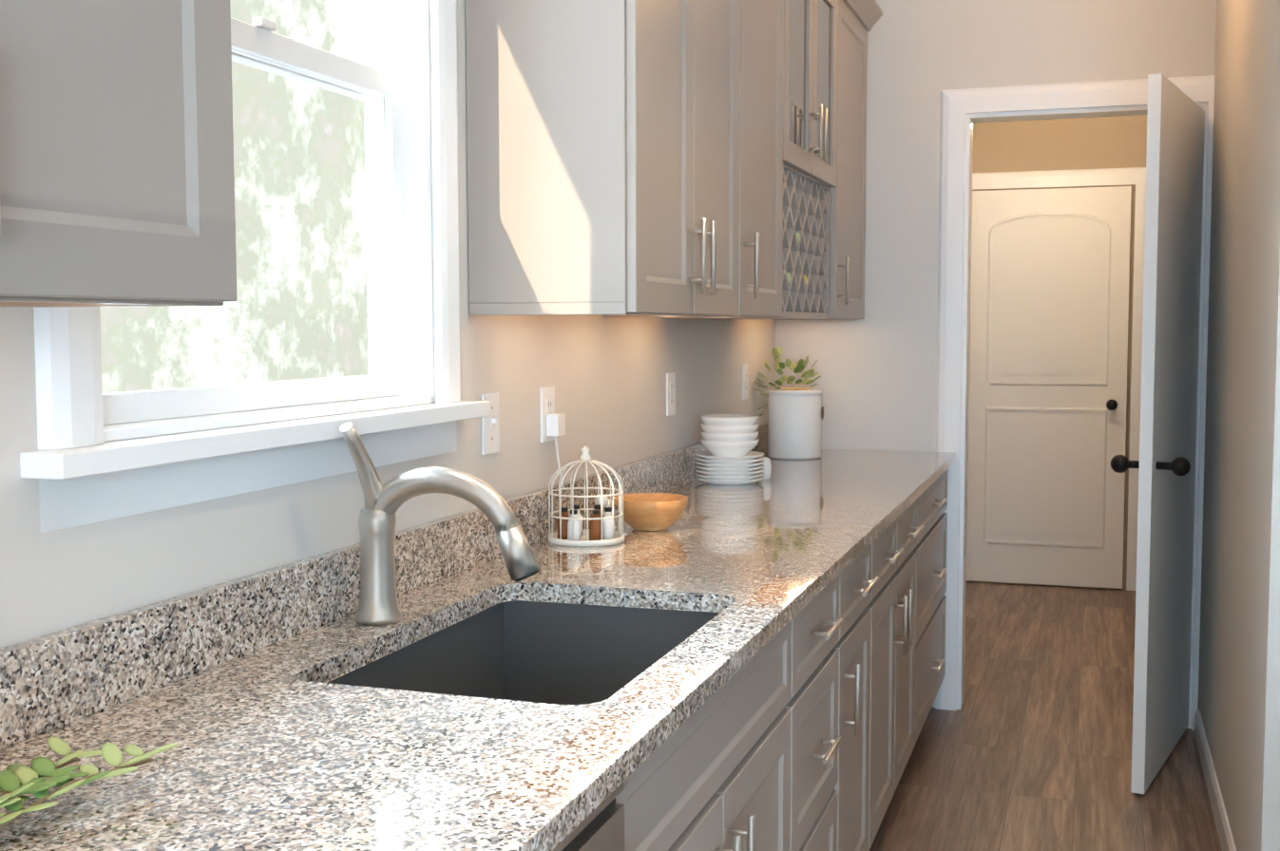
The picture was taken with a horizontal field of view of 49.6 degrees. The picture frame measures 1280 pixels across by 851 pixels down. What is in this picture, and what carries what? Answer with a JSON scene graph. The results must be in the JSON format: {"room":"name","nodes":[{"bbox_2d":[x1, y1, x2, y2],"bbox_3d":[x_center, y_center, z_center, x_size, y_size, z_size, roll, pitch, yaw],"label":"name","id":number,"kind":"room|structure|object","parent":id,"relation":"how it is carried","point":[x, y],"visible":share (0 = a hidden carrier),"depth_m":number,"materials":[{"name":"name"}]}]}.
{"room":"kitchen","nodes":[
{"label":"kitchen","id":0,"kind":"room"},
{"bbox_2d":[0,0,775,649],"bbox_3d":[-0.446,-0.153,2.352,0.120,2.670,10.880,1,4,18],"label":"wall","id":1,"kind":"structure","parent":0,"point":[604,376],"depth_m":2.49,"materials":[{"name":"grey paint"}]},
{"bbox_2d":[0,0,237,307],"bbox_3d":[-0.629,-0.619,0.964,0.376,1.060,0.864,1,4,18],"label":"upper cabinet","id":2,"kind":"object","parent":1,"relation":"attached to","point":[117,181],"visible":1,"depth_m":1.16,"materials":[{"name":"beige paint"}]},
{"bbox_2d":[19,0,490,533],"bbox_3d":[-0.529,-0.557,1.986,0.175,1.282,1.100,1,4,18],"label":"window","id":3,"kind":"structure","parent":1,"relation":"in","point":[400,80],"depth_m":2.15,"materials":[{"name":"white wood"}]},
{"bbox_2d":[0,422,767,745],"bbox_3d":[-0.210,0.185,2.863,0.022,0.100,4.508,1,4,18],"label":"backsplash","id":4,"kind":"structure","parent":1,"relation":"attached to","point":[47,681],"depth_m":1.84,"materials":[{"name":"grey stone"}]},
{"bbox_2d":[481,392,499,455],"bbox_3d":[-0.280,-0.004,2.646,0.016,0.115,0.070,1,4,18],"label":"switch plate","id":5,"kind":"object","parent":1,"relation":"attached to","point":[490,433],"visible":1,"depth_m":2.64,"materials":[{"name":"white plastic"}]},
{"bbox_2d":[539,385,565,488],"bbox_3d":[-0.181,0.027,2.922,0.034,0.218,0.070,1,4,18],"label":"outlet","id":6,"kind":"object","parent":1,"relation":"attached to","point":[552,425],"visible":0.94,"depth_m":2.90,"materials":[{"name":"white plastic"}]},
{"bbox_2d":[465,0,746,319],"bbox_3d":[-0.046,-0.760,2.815,0.324,1.047,0.750,1,4,18],"label":"upper cabinet","id":7,"kind":"object","parent":1,"relation":"attached to","point":[687,159],"depth_m":2.50,"materials":[{"name":"beige paint"}]},
{"bbox_2d":[666,372,675,416],"bbox_3d":[0.085,-0.086,3.765,0.007,0.115,0.070,1,4,18],"label":"outlet","id":8,"kind":"object","parent":1,"relation":"attached to","point":[671,393],"visible":0.98,"depth_m":3.76,"materials":[{"name":"white plastic"}]},
{"bbox_2d":[742,363,748,400],"bbox_3d":[0.347,-0.143,4.561,0.007,0.115,0.070,1,4,18],"label":"outlet","id":9,"kind":"object","parent":1,"relation":"attached to","point":[745,382],"visible":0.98,"depth_m":4.55,"materials":[{"name":"white plastic"}]},
{"bbox_2d":[746,0,796,319],"bbox_3d":[0.153,-0.804,3.417,0.324,1.047,0.522,1,4,18],"label":"upper cabinet","id":10,"kind":"object","parent":1,"relation":"attached to","point":[771,24],"depth_m":3.46,"materials":[{"name":"beige paint"}]},
{"bbox_2d":[796,0,841,319],"bbox_3d":[0.334,-0.844,3.966,0.324,1.047,0.760,1,4,18],"label":"upper cabinet","id":11,"kind":"object","parent":1,"relation":"attached to","point":[818,22],"depth_m":4.08,"materials":[{"name":"beige paint"}]},
{"bbox_2d":[841,0,872,319],"bbox_3d":[0.534,-0.888,4.571,0.324,1.047,0.642,1,4,18],"label":"upper cabinet","id":12,"kind":"object","parent":1,"relation":"attached to","point":[854,36],"depth_m":4.60,"materials":[{"name":"beige paint"}]},
{"bbox_2d":[774,0,1216,707],"bbox_3d":[1.191,-0.334,4.817,1.445,2.670,0.120,1,4,18],"label":"wall","id":13,"kind":"structure","parent":0,"point":[877,371],"depth_m":4.79,"materials":[{"name":"grey paint"}]},
{"bbox_2d":[932,75,1214,730],"bbox_3d":[1.495,-0.070,4.727,0.940,2.155,0.139,1,4,18],"label":"door frame","id":14,"kind":"structure","parent":13,"relation":"attached to","point":[964,110],"depth_m":4.65,"materials":[{"name":"white wood"}]},
{"bbox_2d":[1110,73,1204,794],"bbox_3d":[1.621,0.017,4.231,0.219,2.028,0.794,2,5,30],"label":"open door leaf","id":15,"kind":"structure","parent":14,"relation":"attached to","point":[1165,464],"depth_m":4.06,"materials":[{"name":"white wood"}]},
{"bbox_2d":[868,581,1221,850],"bbox_3d":[2.463,1.291,1.497,6.240,0.100,10.880,1,4,18],"label":"floor","id":16,"kind":"structure","parent":0,"point":[1028,747],"depth_m":4.38,"materials":[{"name":"brown wood"}]},
{"bbox_2d":[672,571,847,850],"bbox_3d":[0.034,0.722,2.681,0.620,0.875,0.478,1,4,18],"label":"base cabinet","id":17,"kind":"object","parent":16,"relation":"on","point":[758,666],"depth_m":2.40,"materials":[{"name":"beige paint"}]},
{"bbox_2d":[0,449,955,850],"bbox_3d":[0.087,0.257,2.770,0.646,0.033,4.508,1,4,18],"label":"countertop","id":18,"kind":"structure","parent":17,"relation":"on","point":[275,752],"depth_m":1.57,"materials":[{"name":"grey stone"}]},
{"bbox_2d":[0,736,178,828],"bbox_3d":[-0.537,0.326,1.250,0.130,0.034,0.230,1,4,18],"label":"greenery sprig","id":19,"kind":"object","parent":18,"relation":"on","point":[15,780],"visible":1,"depth_m":1.27,"materials":[{"name":"green plant"}]},
{"bbox_2d":[339,422,540,625],"bbox_3d":[-0.294,0.145,2.017,0.289,0.301,0.114,1,4,18],"label":"faucet","id":20,"kind":"object","parent":18,"relation":"on","point":[378,601],"visible":0.98,"depth_m":2.04,"materials":[{"name":"silver metal"}]},
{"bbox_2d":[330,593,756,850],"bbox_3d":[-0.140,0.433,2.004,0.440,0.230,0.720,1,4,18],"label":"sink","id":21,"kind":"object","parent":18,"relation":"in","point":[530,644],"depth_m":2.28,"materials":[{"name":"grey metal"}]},
{"bbox_2d":[548,445,624,547],"bbox_3d":[-0.111,0.139,2.833,0.158,0.196,0.158,1,4,18],"label":"birdcage","id":22,"kind":"object","parent":18,"relation":"on","point":[601,531],"visible":0.98,"depth_m":2.80,"materials":[{"name":"beige metal"}]},
{"bbox_2d":[594,494,617,529],"bbox_3d":[-0.073,0.185,2.999,0.045,0.080,0.092,1,4,18],"label":"bird figurine","id":23,"kind":"object","parent":22,"relation":"in","point":[605,502],"visible":0.31,"depth_m":2.97,"materials":[{"name":"white ceramic"}]},
{"bbox_2d":[552,782,624,850],"bbox_3d":[-0.358,0.822,1.302,0.640,0.868,0.604,1,4,18],"label":"dishwasher","id":24,"kind":"object","parent":18,"relation":"in","point":[601,828],"visible":0.17,"depth_m":1.41,"materials":[{"name":"silver metal"}]},
{"bbox_2d":[613,493,687,531],"bbox_3d":[0.023,0.190,3.003,0.164,0.068,0.164,1,4,18],"label":"bowl","id":25,"kind":"object","parent":18,"relation":"on","point":[652,511],"visible":0.96,"depth_m":2.95,"materials":[{"name":"brown wood"}]},
{"bbox_2d":[694,414,764,485],"bbox_3d":[0.251,0.066,3.880,0.196,0.188,0.196,1,4,18],"label":"plates","id":26,"kind":"object","parent":18,"relation":"on","point":[729,442],"visible":1,"depth_m":3.81,"materials":[{"name":"white ceramic"}]},
{"bbox_2d":[762,457,771,479],"bbox_3d":[0.358,0.122,3.986,0.043,0.062,0.043,0,4,3],"label":"jar","id":27,"kind":"object","parent":18,"relation":"on","point":[767,468],"visible":0.31,"depth_m":3.95,"materials":[{"name":"white ceramic"}]},
{"bbox_2d":[753,346,824,459],"bbox_3d":[0.510,-0.083,4.692,0.248,0.369,0.326,1,4,18],"label":"plant","id":28,"kind":"object","parent":18,"relation":"on","point":[795,416],"visible":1,"depth_m":4.55,"materials":[{"name":"green plant"}]},
{"bbox_2d":[847,544,878,850],"bbox_3d":[0.174,0.691,3.106,0.620,0.875,0.420,1,4,18],"label":"base cabinet","id":29,"kind":"object","parent":16,"relation":"on","point":[863,575],"depth_m":3.12,"materials":[{"name":"beige paint"}]},
{"bbox_2d":[878,498,923,829],"bbox_3d":[0.371,0.648,3.703,0.620,0.875,0.840,1,4,18],"label":"base cabinet","id":30,"kind":"object","parent":16,"relation":"on","point":[901,552],"depth_m":3.63,"materials":[{"name":"beige paint"}]},
{"bbox_2d":[919,472,947,732],"bbox_3d":[0.640,0.588,4.518,0.620,0.875,0.880,1,4,18],"label":"base cabinet","id":31,"kind":"object","parent":16,"relation":"on","point":[932,629],"depth_m":4.45,"materials":[{"name":"beige paint"}]},
{"bbox_2d":[966,114,1146,590],"bbox_3d":[2.106,-0.505,7.163,1.170,2.670,0.120,1,4,18],"label":"wall","id":32,"kind":"structure","parent":0,"point":[1103,143],"depth_m":7.00,"materials":[{"name":"beige paint"}]},
{"bbox_2d":[966,186,1131,589],"bbox_3d":[2.064,-0.187,7.068,0.795,2.030,0.126,1,4,18],"label":"door","id":33,"kind":"structure","parent":32,"relation":"in","point":[1049,308],"depth_m":7.09,"materials":[{"name":"white wood"}]},
{"bbox_2d":[1197,0,1269,850],"bbox_3d":[1.668,-0.260,3.766,0.120,2.670,1.824,1,4,18],"label":"wall","id":34,"kind":"structure","parent":0,"point":[1238,703],"depth_m":3.65,"materials":[{"name":"grey paint"}]},
{"bbox_2d":[1194,709,1236,850],"bbox_3d":[1.549,1.039,3.703,0.012,0.090,1.776,1,4,18],"label":"baseboard","id":35,"kind":"structure","parent":34,"relation":"attached to","point":[1223,827],"depth_m":3.77,"materials":[{"name":"white wood"}]},
{"bbox_2d":[1242,0,1279,850],"bbox_3d":[3.461,-0.145,2.125,4.555,2.670,0.120,1,4,18],"label":"wall","id":36,"kind":"structure","parent":0,"point":[1261,822],"depth_m":2.89,"materials":[{"name":"grey paint"}]},
{"label":"outside","id":37,"kind":"structure","parent":0,"visible":0},
{"bbox_2d":[99,0,368,393],"bbox_3d":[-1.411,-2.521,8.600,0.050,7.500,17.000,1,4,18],"label":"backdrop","id":38,"kind":"structure","parent":37,"point":[180,319],"depth_m":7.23,"materials":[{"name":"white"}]}
]}

